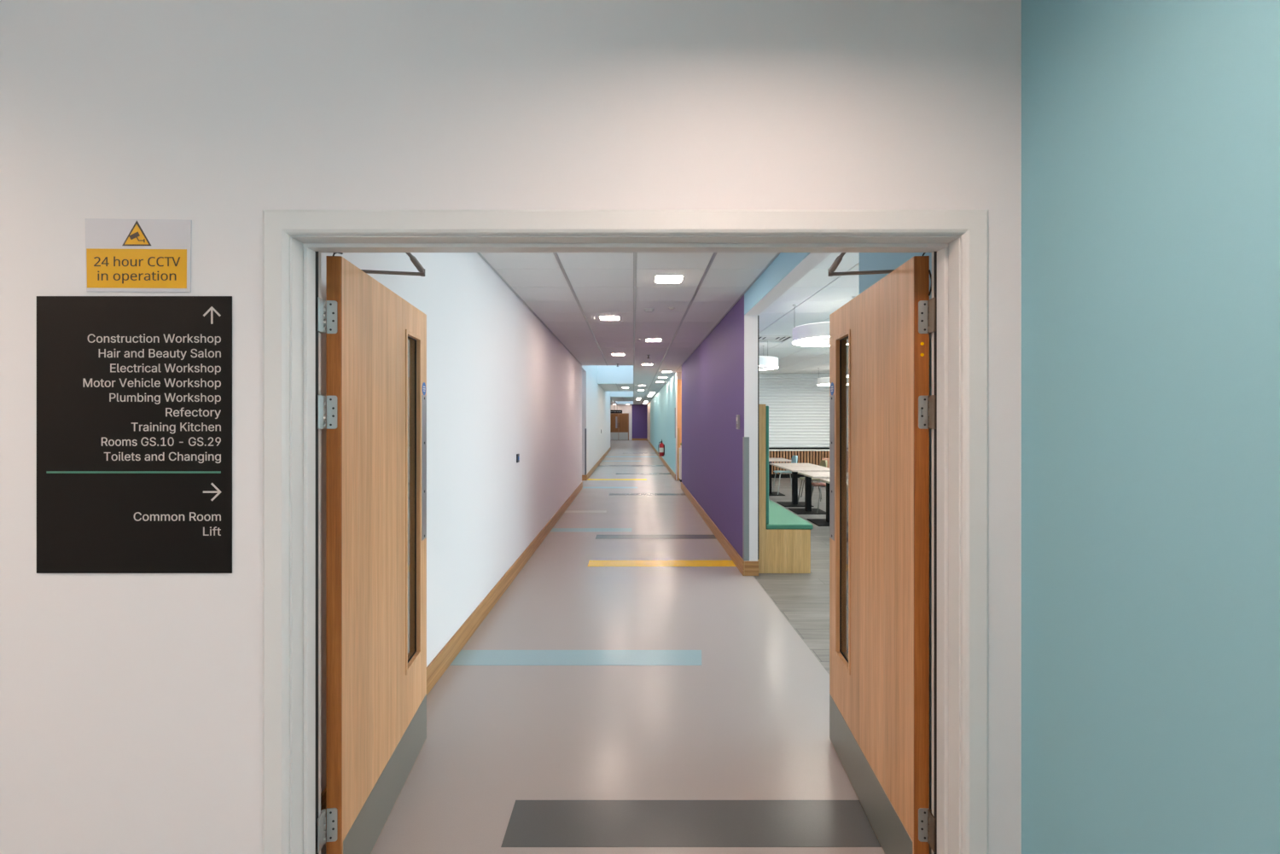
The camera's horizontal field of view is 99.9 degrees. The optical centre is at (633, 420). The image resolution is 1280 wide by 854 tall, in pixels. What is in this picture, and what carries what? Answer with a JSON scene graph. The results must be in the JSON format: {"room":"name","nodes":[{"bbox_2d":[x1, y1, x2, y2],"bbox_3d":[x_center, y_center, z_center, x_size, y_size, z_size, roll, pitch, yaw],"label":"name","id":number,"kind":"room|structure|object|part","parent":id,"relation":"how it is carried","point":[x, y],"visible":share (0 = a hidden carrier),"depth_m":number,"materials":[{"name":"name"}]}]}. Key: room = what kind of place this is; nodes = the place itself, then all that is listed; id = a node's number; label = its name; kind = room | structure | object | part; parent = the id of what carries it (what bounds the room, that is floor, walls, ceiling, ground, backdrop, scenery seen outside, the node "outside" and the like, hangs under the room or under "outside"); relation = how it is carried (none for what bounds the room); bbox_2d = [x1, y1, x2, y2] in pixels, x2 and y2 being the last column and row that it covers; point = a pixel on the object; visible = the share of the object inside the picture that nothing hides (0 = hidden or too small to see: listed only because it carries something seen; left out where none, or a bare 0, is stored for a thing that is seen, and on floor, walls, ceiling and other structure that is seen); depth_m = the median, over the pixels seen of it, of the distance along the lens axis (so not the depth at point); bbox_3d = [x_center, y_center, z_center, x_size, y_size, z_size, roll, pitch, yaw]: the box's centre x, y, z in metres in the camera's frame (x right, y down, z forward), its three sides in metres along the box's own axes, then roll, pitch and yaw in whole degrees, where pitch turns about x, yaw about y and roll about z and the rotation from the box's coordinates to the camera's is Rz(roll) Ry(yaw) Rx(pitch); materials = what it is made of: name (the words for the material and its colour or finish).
{"room":"school corridor","nodes":[
{"label":"school corridor","id":0,"kind":"room"},
{"bbox_2d":[320,252,581,793],"bbox_3d":[-1.225,0.070,6.945,0.120,2.930,10.610,0,0,0],"label":"wall","id":1,"kind":"structure","parent":0,"point":[501,386],"depth_m":3.96,"materials":[{"name":"white paint"}]},
{"bbox_2d":[320,482,582,810],"bbox_3d":[-1.157,1.462,6.941,0.016,0.144,10.599,0,0,0],"label":"baseboard","id":2,"kind":"structure","parent":1,"relation":"attached to","point":[444,659],"depth_m":4.06,"materials":[{"name":"brown wood"}]},
{"bbox_2d":[516,453,519,462],"bbox_3d":[-1.155,0.377,5.400,0.019,0.085,0.085,0,0,0],"label":"button","id":3,"kind":"object","parent":1,"relation":"attached to","point":[517,455],"visible":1,"depth_m":5.37,"materials":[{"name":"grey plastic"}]},
{"bbox_2d":[0,0,1021,853],"bbox_3d":[-1.100,0.070,1.570,5.200,2.930,0.140,0,0,0],"label":"wall","id":4,"kind":"structure","parent":0,"point":[131,704],"depth_m":1.50,"materials":[{"name":"white paint"}]},
{"bbox_2d":[36,296,232,573],"bbox_3d":[-1.390,0.039,1.497,0.543,0.772,0.005,0,0,0],"label":"sign","id":5,"kind":"object","parent":4,"relation":"attached to","point":[134,393],"visible":1,"depth_m":1.50,"materials":[{"name":"black plastic"}]},
{"bbox_2d":[85,218,191,292],"bbox_3d":[-1.379,-0.460,1.497,0.294,0.206,0.005,0,0,0],"label":"sign","id":6,"kind":"object","parent":4,"relation":"attached to","point":[122,255],"visible":1,"depth_m":1.50,"materials":[{"name":"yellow plastic"}]},
{"bbox_3d":[-1.381,-0.423,1.496,0.280,0.111,0.001,0,0,0],"label":"yellow panel","id":7,"kind":"part","parent":6,"relation":"part of","materials":[{"name":"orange plastic"}]},
{"bbox_2d":[262,209,988,853],"bbox_3d":[-0.021,0.475,1.561,2.008,2.119,0.158,0,0,0],"label":"door frame","id":8,"kind":"structure","parent":4,"relation":"in","point":[294,241],"depth_m":1.49,"materials":[{"name":"white"}]},
{"bbox_2d":[317,252,426,853],"bbox_3d":[-0.887,0.475,2.105,0.294,2.104,0.970,0,0,-6],"label":"door","id":9,"kind":"structure","parent":8,"relation":"attached to","point":[376,689],"depth_m":1.88,"materials":[{"name":"brown wood"}]},
{"bbox_3d":[-0.946,1.246,1.627,0.005,0.102,0.031,0,0,-6],"label":"frame plate","id":10,"kind":"part","parent":9,"relation":"part of","materials":[{"name":"silver metal"}]},
{"bbox_3d":[-0.946,-0.026,1.627,0.005,0.102,0.031,0,0,-6],"label":"frame plate","id":11,"kind":"part","parent":9,"relation":"part of","materials":[{"name":"silver metal"}]},
{"bbox_3d":[-0.946,-0.319,1.627,0.005,0.102,0.031,0,0,-6],"label":"frame plate","id":12,"kind":"part","parent":9,"relation":"part of","materials":[{"name":"silver metal"}]},
{"bbox_3d":[-0.947,1.417,2.125,0.003,0.213,0.910,0,0,-5],"label":"kick plate","id":13,"kind":"part","parent":9,"relation":"part of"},
{"bbox_3d":[-0.871,-0.523,1.899,0.241,0.008,0.018,0,0,-10],"label":"arm","id":14,"kind":"part","parent":9,"relation":"part of","materials":[{"name":"silver metal"}]},
{"bbox_3d":[-0.987,0.220,2.539,0.002,0.680,0.074,0,0,-5],"label":"push plate","id":15,"kind":"part","parent":9,"relation":"part of","materials":[{"name":"silver metal"}]},
{"bbox_2d":[828,252,935,853],"bbox_3d":[0.880,0.475,2.098,0.294,2.104,0.984,0,0,11],"label":"door","id":16,"kind":"structure","parent":8,"relation":"attached to","point":[879,689],"depth_m":1.90,"materials":[{"name":"brown wood"}]},
{"bbox_3d":[0.940,0.220,2.540,0.002,0.680,0.074,0,0,5],"label":"push plate","id":17,"kind":"part","parent":16,"relation":"part of","materials":[{"name":"silver metal"}]},
{"bbox_3d":[0.829,-0.523,1.899,0.250,0.008,0.018,0,0,10],"label":"arm","id":18,"kind":"part","parent":16,"relation":"part of","materials":[{"name":"silver metal"}]},
{"bbox_3d":[0.906,1.417,2.125,0.004,0.213,0.910,0,0,5],"label":"kick plate","id":19,"kind":"part","parent":16,"relation":"part of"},
{"bbox_3d":[0.906,1.246,1.628,0.005,0.102,0.031,0,0,5],"label":"frame plate","id":20,"kind":"part","parent":16,"relation":"part of","materials":[{"name":"silver metal"}]},
{"bbox_3d":[0.906,-0.026,1.628,0.005,0.102,0.031,0,0,5],"label":"frame plate","id":21,"kind":"part","parent":16,"relation":"part of","materials":[{"name":"silver metal"}]},
{"bbox_3d":[0.906,-0.319,1.628,0.005,0.102,0.031,0,0,5],"label":"frame plate","id":22,"kind":"part","parent":16,"relation":"part of","materials":[{"name":"silver metal"}]},
{"bbox_2d":[581,366,610,475],"bbox_3d":[-1.265,0.070,21.100,0.120,2.930,14.700,0,0,0],"label":"wall","id":23,"kind":"structure","parent":0,"point":[596,402],"depth_m":16.50,"materials":[{"name":"white paint"}]},
{"bbox_2d":[581,475,587,480],"bbox_3d":[-1.257,1.462,13.741,0.136,0.144,0.016,0,0,0],"label":"baseboard","id":24,"kind":"structure","parent":23,"relation":"attached to","point":[584,477],"depth_m":13.73,"materials":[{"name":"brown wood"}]},
{"bbox_2d":[584,428,586,475],"bbox_3d":[-1.218,0.796,13.778,0.034,1.183,0.064,0,0,0],"label":"guard","id":25,"kind":"object","parent":23,"relation":"attached to","point":[584,428],"visible":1,"depth_m":13.75,"materials":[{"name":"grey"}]},
{"bbox_2d":[586,447,610,479],"bbox_3d":[-1.197,1.462,21.100,0.016,0.144,14.700,0,0,0],"label":"baseboard","id":26,"kind":"structure","parent":23,"relation":"attached to","point":[598,462],"depth_m":17.62,"materials":[{"name":"brown wood"}]},
{"bbox_2d":[610,404,631,440],"bbox_3d":[-1.700,0.070,42.050,3.200,2.930,0.100,0,0,0],"label":"wall","id":27,"kind":"structure","parent":0,"point":[626,409],"depth_m":42.00,"materials":[{"name":"white paint"}]},
{"bbox_2d":[610,413,628,440],"bbox_3d":[-1.135,0.485,41.944,1.600,2.100,0.092,0,0,0],"label":"door","id":28,"kind":"structure","parent":27,"relation":"in","point":[619,422],"depth_m":41.95,"materials":[{"name":"brown wood"}]},
{"bbox_3d":[-1.510,1.210,41.947,0.710,0.590,0.002,0,0,0],"label":"kick plate","id":29,"kind":"part","parent":28,"relation":"part of","materials":[{"name":"silver metal"}]},
{"bbox_3d":[-0.965,0.135,41.946,0.140,0.900,0.004,0,0,0],"label":"vision panel","id":30,"kind":"part","parent":28,"relation":"part of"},
{"bbox_3d":[-0.760,1.210,41.947,0.710,0.590,0.002,0,0,0],"label":"kick plate","id":31,"kind":"part","parent":28,"relation":"part of","materials":[{"name":"silver metal"}]},
{"bbox_3d":[-1.135,0.485,41.970,1.600,2.100,0.040,0,0,0],"label":"frame","id":32,"kind":"part","parent":28,"relation":"part of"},
{"bbox_2d":[320,440,931,853],"bbox_3d":[1.950,1.564,18.950,11.300,0.061,46.500,0,0,0],"label":"floor","id":33,"kind":"structure","parent":0,"point":[630,690],"depth_m":2.90,"materials":[{"name":"grey laminate"}]},
{"bbox_2d":[679,448,681,482],"bbox_3d":[1.515,1.115,13.613,0.680,0.840,0.455,0,0,0],"label":"base cabinet","id":34,"kind":"object","parent":33,"relation":"on","point":[680,449],"visible":0.15,"depth_m":13.40,"materials":[{"name":"white"}]},
{"bbox_3d":[1.345,1.085,13.411,0.332,0.760,0.018,0,0,0],"label":"door","id":35,"kind":"part","parent":34,"relation":"part of","materials":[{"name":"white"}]},
{"bbox_2d":[768,458,791,495],"bbox_3d":[2.840,1.169,11.220,0.740,0.731,0.730,0,0,0],"label":"dining table","id":36,"kind":"object","parent":33,"relation":"on","point":[770,493],"visible":0.48,"depth_m":11.18,"materials":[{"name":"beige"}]},
{"bbox_3d":[2.840,1.528,11.220,0.520,0.013,0.520,0,0,0],"label":"plate","id":37,"kind":"part","parent":36,"relation":"part of","materials":[{"name":"black metal"}]},
{"bbox_2d":[757,404,813,573],"bbox_3d":[1.527,0.684,8.198,0.560,1.699,5.604,0,0,0],"label":"seat","id":38,"kind":"object","parent":33,"relation":"on","point":[784,537],"visible":0.41,"depth_m":5.40,"materials":[{"name":"brown wood"}]},
{"bbox_2d":[765,406,768,523],"bbox_3d":[1.348,0.446,8.202,0.042,1.191,5.596,0,0,0],"label":"cushion","id":39,"kind":"object","parent":38,"relation":"on","point":[766,407],"depth_m":5.41,"materials":[{"name":"teal fabric"}]},
{"bbox_2d":[765,500,813,529],"bbox_3d":[1.570,1.069,8.198,0.474,0.052,5.604,0,0,0],"label":"seat cushion","id":40,"kind":"object","parent":38,"relation":"on","point":[780,518],"depth_m":5.59,"materials":[{"name":"green fabric"}]},
{"bbox_2d":[772,455,798,494],"bbox_3d":[3.207,1.134,11.280,0.481,0.800,0.448,0,0,0],"label":"shell chair","id":41,"kind":"object","parent":33,"relation":"on","point":[794,458],"visible":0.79,"depth_m":11.36,"materials":[{"name":"teal plastic"}]},
{"bbox_2d":[769,463,821,506],"bbox_3d":[2.950,1.169,9.810,0.740,0.731,0.730,0,0,0],"label":"dining table","id":42,"kind":"object","parent":33,"relation":"on","point":[794,503],"visible":0.94,"depth_m":9.77,"materials":[{"name":"black"}]},
{"bbox_3d":[2.950,1.528,9.810,0.520,0.013,0.520,0,0,0],"label":"plate","id":43,"kind":"part","parent":42,"relation":"part of","materials":[{"name":"black metal"}]},
{"bbox_2d":[780,466,829,514],"bbox_3d":[2.950,1.169,9.060,0.740,0.731,0.730,0,0,0],"label":"dining table","id":44,"kind":"object","parent":33,"relation":"on","point":[807,510],"visible":0.77,"depth_m":9.02,"materials":[{"name":"black"}]},
{"bbox_3d":[2.950,1.528,9.060,0.520,0.013,0.520,0,0,0],"label":"plate","id":45,"kind":"part","parent":44,"relation":"part of","materials":[{"name":"black"}]},
{"bbox_2d":[768,449,848,477],"bbox_3d":[4.865,1.152,14.547,5.110,0.764,0.485,0,0,0],"label":"counter","id":46,"kind":"object","parent":33,"relation":"on","point":[813,456],"depth_m":14.33,"materials":[{"name":"brown wood"}]},
{"bbox_2d":[768,449,848,451],"bbox_3d":[4.865,0.789,14.547,5.110,0.039,0.485,0,0,0],"label":"countertop","id":47,"kind":"structure","parent":46,"relation":"on","point":[769,450],"depth_m":14.30,"materials":[{"name":"white"}]},
{"bbox_2d":[797,459,827,501],"bbox_3d":[3.347,1.134,9.950,0.481,0.800,0.448,0,0,0],"label":"shell chair","id":48,"kind":"object","parent":33,"relation":"on","point":[823,462],"visible":0.5,"depth_m":10.04,"materials":[{"name":"yellow plastic"}]},
{"bbox_2d":[800,458,829,499],"bbox_3d":[3.672,1.134,10.738,0.481,0.800,0.448,0,0,45],"label":"shell chair","id":49,"kind":"object","parent":33,"relation":"on","point":[826,459],"visible":0.23,"depth_m":10.60,"materials":[{"name":"brown plastic"}]},
{"bbox_2d":[811,482,826,513],"bbox_3d":[3.257,1.134,9.040,0.481,0.800,0.448,0,0,0],"label":"shell chair","id":50,"kind":"object","parent":33,"relation":"on","point":[822,485],"visible":0.35,"depth_m":9.02,"materials":[{"name":"brown plastic"}]},
{"bbox_3d":[3.086,1.308,8.869,0.167,0.451,0.021,0,0,-37],"label":"leg","id":51,"kind":"part","parent":50,"relation":"part of","materials":[{"name":"grey paint"}]},
{"bbox_2d":[797,471,848,526],"bbox_3d":[2.950,1.169,8.070,0.740,0.731,0.730,0,0,0],"label":"dining table","id":52,"kind":"object","parent":33,"relation":"on","point":[820,522],"visible":0.48,"depth_m":8.03,"materials":[{"name":"black"}]},
{"bbox_3d":[2.950,1.528,8.070,0.520,0.013,0.520,0,0,0],"label":"plate","id":53,"kind":"part","parent":52,"relation":"part of","materials":[{"name":"black"}]},
{"bbox_2d":[820,478,848,541],"bbox_3d":[2.950,1.169,7.060,0.740,0.731,0.730,0,0,0],"label":"dining table","id":54,"kind":"object","parent":33,"relation":"on","point":[827,480],"visible":0.07,"depth_m":7.17,"materials":[{"name":"laminate"}]},
{"bbox_2d":[631,404,647,438],"bbox_3d":[0.560,0.070,42.025,1.320,2.930,0.150,0,0,0],"label":"wall","id":55,"kind":"structure","parent":0,"point":[639,412],"depth_m":41.95,"materials":[{"name":"purple paint"}]},
{"bbox_2d":[631,438,646,440],"bbox_3d":[0.490,1.462,41.940,1.180,0.144,0.019,0,0,0],"label":"baseboard","id":56,"kind":"structure","parent":55,"relation":"attached to","point":[631,439],"depth_m":41.93,"materials":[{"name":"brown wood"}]},
{"bbox_2d":[477,252,859,404],"bbox_3d":[3.050,-1.283,21.870,8.900,0.064,40.460,0,0,0],"label":"ceiling","id":57,"kind":"structure","parent":0,"point":[568,293],"depth_m":5.71,"materials":[{"name":"white tile"}]},
{"bbox_2d":[581,365,633,383],"bbox_3d":[-0.595,-2.010,15.250,1.420,1.510,6.200,0,0,0],"label":"well","id":58,"kind":"object","parent":57,"relation":"attached to","point":[604,374],"visible":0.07,"depth_m":18.25,"materials":[{"name":"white paint"}]},
{"bbox_2d":[599,315,620,319],"bbox_3d":[-0.285,-1.250,6.550,0.256,0.010,0.256,0,0,0],"label":"recessed light","id":59,"kind":"object","parent":57,"relation":"in","point":[601,317],"visible":1,"depth_m":6.51,"materials":[{"name":"white plastic"}]},
{"bbox_2d":[610,353,624,355],"bbox_3d":[-0.285,-1.250,10.150,0.256,0.010,0.256,0,0,0],"label":"recessed light","id":60,"kind":"object","parent":57,"relation":"in","point":[613,354],"visible":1,"depth_m":10.12,"materials":[{"name":"white plastic"}]},
{"bbox_2d":[608,391,633,396],"bbox_3d":[-0.595,-2.019,25.750,1.420,1.491,5.600,0,0,0],"label":"well","id":61,"kind":"object","parent":57,"relation":"attached to","point":[612,393],"visible":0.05,"depth_m":28.45,"materials":[{"name":"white paint"}]},
{"bbox_2d":[613,401,634,404],"bbox_3d":[-0.595,-2.010,38.050,1.420,1.510,6.200,0,0,0],"label":"well","id":62,"kind":"object","parent":57,"relation":"attached to","point":[615,402],"visible":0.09,"depth_m":41.05,"materials":[{"name":"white paint"}]},
{"bbox_2d":[644,308,653,312],"bbox_3d":[0.180,-1.237,6.050,0.110,0.036,0.110,0,0,0],"label":"smoke detector","id":63,"kind":"object","parent":57,"relation":"attached to","point":[647,310],"visible":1,"depth_m":6.01,"materials":[{"name":"white plastic"}]},
{"bbox_2d":[645,338,662,341],"bbox_3d":[0.315,-1.250,8.350,0.256,0.010,0.256,0,0,0],"label":"recessed light","id":64,"kind":"object","parent":57,"relation":"in","point":[646,340],"visible":1,"depth_m":8.30,"materials":[{"name":"white plastic"}]},
{"bbox_2d":[653,274,684,283],"bbox_3d":[0.315,-1.250,4.750,0.256,0.010,0.256,0,0,0],"label":"recessed light","id":65,"kind":"object","parent":57,"relation":"in","point":[658,278],"visible":1,"depth_m":4.73,"materials":[{"name":"white plastic"}]},
{"bbox_2d":[759,339,778,370],"bbox_3d":[1.960,-1.051,8.700,0.750,0.408,0.750,0,0,0],"label":"pendant","id":66,"kind":"object","parent":57,"relation":"hanging from","point":[765,363],"visible":0.46,"depth_m":8.38,"materials":[{"name":"grey paint"}]},
{"bbox_2d":[759,335,792,341],"bbox_3d":[2.100,-1.263,8.200,0.590,0.024,0.590,0,0,0],"label":"ceiling vent","id":67,"kind":"object","parent":57,"relation":"in","point":[788,336],"visible":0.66,"depth_m":8.19,"materials":[{"name":"white metal"}]},
{"bbox_2d":[792,296,855,346],"bbox_3d":[2.100,-1.051,5.770,0.750,0.408,0.750,0,0,0],"label":"pendant","id":68,"kind":"object","parent":57,"relation":"hanging from","point":[817,334],"visible":0.48,"depth_m":5.60,"materials":[{"name":"white"}]},
{"bbox_2d":[792,336,848,346],"bbox_3d":[2.100,-0.849,5.770,0.746,0.004,0.746,0,0,0],"label":"diffuser","id":69,"kind":"object","parent":68,"relation":"attached to","point":[796,340],"depth_m":5.98,"materials":[{"name":"white"}]},
{"bbox_2d":[817,367,848,385],"bbox_3d":[4.750,-1.051,12.700,0.750,0.408,0.750,0,0,0],"label":"pendant","id":70,"kind":"object","parent":57,"relation":"hanging from","point":[821,381],"visible":0.5,"depth_m":12.52,"materials":[{"name":"grey paint"}]},
{"bbox_2d":[677,379,681,448],"bbox_3d":[1.610,0.235,13.935,0.980,2.600,0.070,0,0,0],"label":"door","id":71,"kind":"structure","parent":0,"point":[679,381],"depth_m":13.90,"materials":[{"name":"brown paint"}]},
{"bbox_2d":[647,294,744,558],"bbox_3d":[1.650,0.070,23.665,1.100,2.930,36.670,0,0,0],"label":"wall","id":72,"kind":"structure","parent":0,"point":[712,376],"depth_m":7.33,"materials":[{"name":"purple paint"}]},
{"bbox_2d":[657,439,664,456],"bbox_3d":[1.006,0.948,18.795,0.187,0.594,0.197,0,0,-38],"label":"fire extinguisher","id":73,"kind":"object","parent":72,"relation":"attached to","point":[661,445],"visible":1,"depth_m":18.74,"materials":[{"name":"red metal"}]},
{"bbox_2d":[650,442,675,480],"bbox_3d":[1.092,1.462,24.230,0.016,0.144,20.740,0,0,0],"label":"baseboard","id":74,"kind":"structure","parent":72,"relation":"attached to","point":[666,464],"depth_m":17.74,"materials":[{"name":"brown wood"}]},
{"bbox_2d":[674,407,675,438],"bbox_3d":[1.098,0.060,14.030,0.004,0.790,0.260,0,0,0],"label":"protector","id":75,"kind":"object","parent":72,"relation":"attached to","point":[675,408],"visible":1,"depth_m":13.95,"materials":[{"name":"grey"}]},
{"bbox_2d":[675,372,677,480],"bbox_3d":[1.117,0.070,13.870,0.035,2.930,0.060,0,0,0],"label":"door frame","id":76,"kind":"structure","parent":72,"relation":"attached to","point":[676,372],"depth_m":13.84,"materials":[{"name":"white paint"}]},
{"bbox_2d":[677,428,679,480],"bbox_3d":[1.164,0.865,13.867,0.056,1.340,0.055,0,0,0],"label":"trim","id":77,"kind":"structure","parent":72,"relation":"attached to","point":[677,428],"depth_m":13.84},
{"bbox_2d":[680,482,744,575],"bbox_3d":[1.092,1.462,8.753,0.016,0.144,6.894,0,0,0],"label":"baseboard","id":78,"kind":"structure","parent":72,"relation":"attached to","point":[736,559],"depth_m":6.82,"materials":[{"name":"brown wood"}]},
{"bbox_2d":[736,414,739,429],"bbox_3d":[1.087,0.015,5.580,0.027,0.150,0.100,0,0,0],"label":"card reader","id":79,"kind":"object","parent":72,"relation":"attached to","point":[737,416],"visible":1,"depth_m":5.54,"materials":[{"name":"grey plastic"}]},
{"bbox_2d":[742,436,749,560],"bbox_3d":[1.122,0.775,5.351,0.052,1.225,0.067,0,0,0],"label":"guard","id":80,"kind":"object","parent":72,"relation":"attached to","point":[745,439],"visible":1,"depth_m":5.32,"materials":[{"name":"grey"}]},
{"bbox_2d":[744,314,757,561],"bbox_3d":[1.167,0.245,5.326,0.134,2.580,0.008,0,0,0],"label":"trim","id":81,"kind":"structure","parent":72,"relation":"attached to","point":[750,322],"depth_m":5.32,"materials":[{"name":"white paint"}]},
{"bbox_2d":[744,561,758,575],"bbox_3d":[1.171,1.462,5.314,0.142,0.144,0.016,0,0,0],"label":"baseboard","id":82,"kind":"structure","parent":72,"relation":"attached to","point":[751,568],"depth_m":5.31,"materials":[{"name":"brown wood"}]},
{"bbox_2d":[757,315,759,559],"bbox_3d":[1.241,0.166,5.348,0.012,2.418,0.045,0,0,0],"label":"trim","id":83,"kind":"structure","parent":72,"relation":"attached to","point":[758,316],"depth_m":5.33,"materials":[{"name":"grey"}]},
{"bbox_2d":[744,252,831,315],"bbox_3d":[1.167,-1.159,3.975,0.134,0.232,2.710,0,0,0],"label":"beam","id":84,"kind":"structure","parent":0,"point":[787,269],"depth_m":4.16,"materials":[{"name":"blue paint"}]},
{"bbox_2d":[768,423,848,448],"bbox_3d":[4.362,0.070,13.500,6.275,2.930,2.800,0,0,0],"label":"wall","id":85,"kind":"structure","parent":0,"point":[769,423],"depth_m":14.80,"materials":[{"name":"white paint"}]},
{"bbox_2d":[759,373,848,449],"bbox_3d":[4.885,-0.242,14.406,5.130,2.023,0.032,0,0,0],"label":"roller shutter","id":86,"kind":"object","parent":85,"relation":"attached to","point":[789,398],"visible":0.3,"depth_m":14.40,"materials":[{"name":"white metal"}]},
{"bbox_2d":[859,0,1279,853],"bbox_3d":[1.154,0.070,-0.790,0.142,2.930,6.820,0,0,0],"label":"wall","id":87,"kind":"structure","parent":0,"point":[1150,129],"depth_m":1.13,"materials":[{"name":"teal paint"}]},
{"bbox_3d":[-2.257,-1.280,35.225,1.887,0.050,13.550,0,0,0],"label":"ceiling","id":88,"kind":"structure","parent":0,"visible":0},
{"bbox_2d":[610,410,622,413],"bbox_3d":[-1.320,-0.900,40.199,1.000,0.710,0.042,0,0,0],"label":"hanging sign","id":89,"kind":"object","parent":88,"relation":"hanging from","point":[611,411],"visible":0.75,"depth_m":40.18,"materials":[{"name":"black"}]}
]}

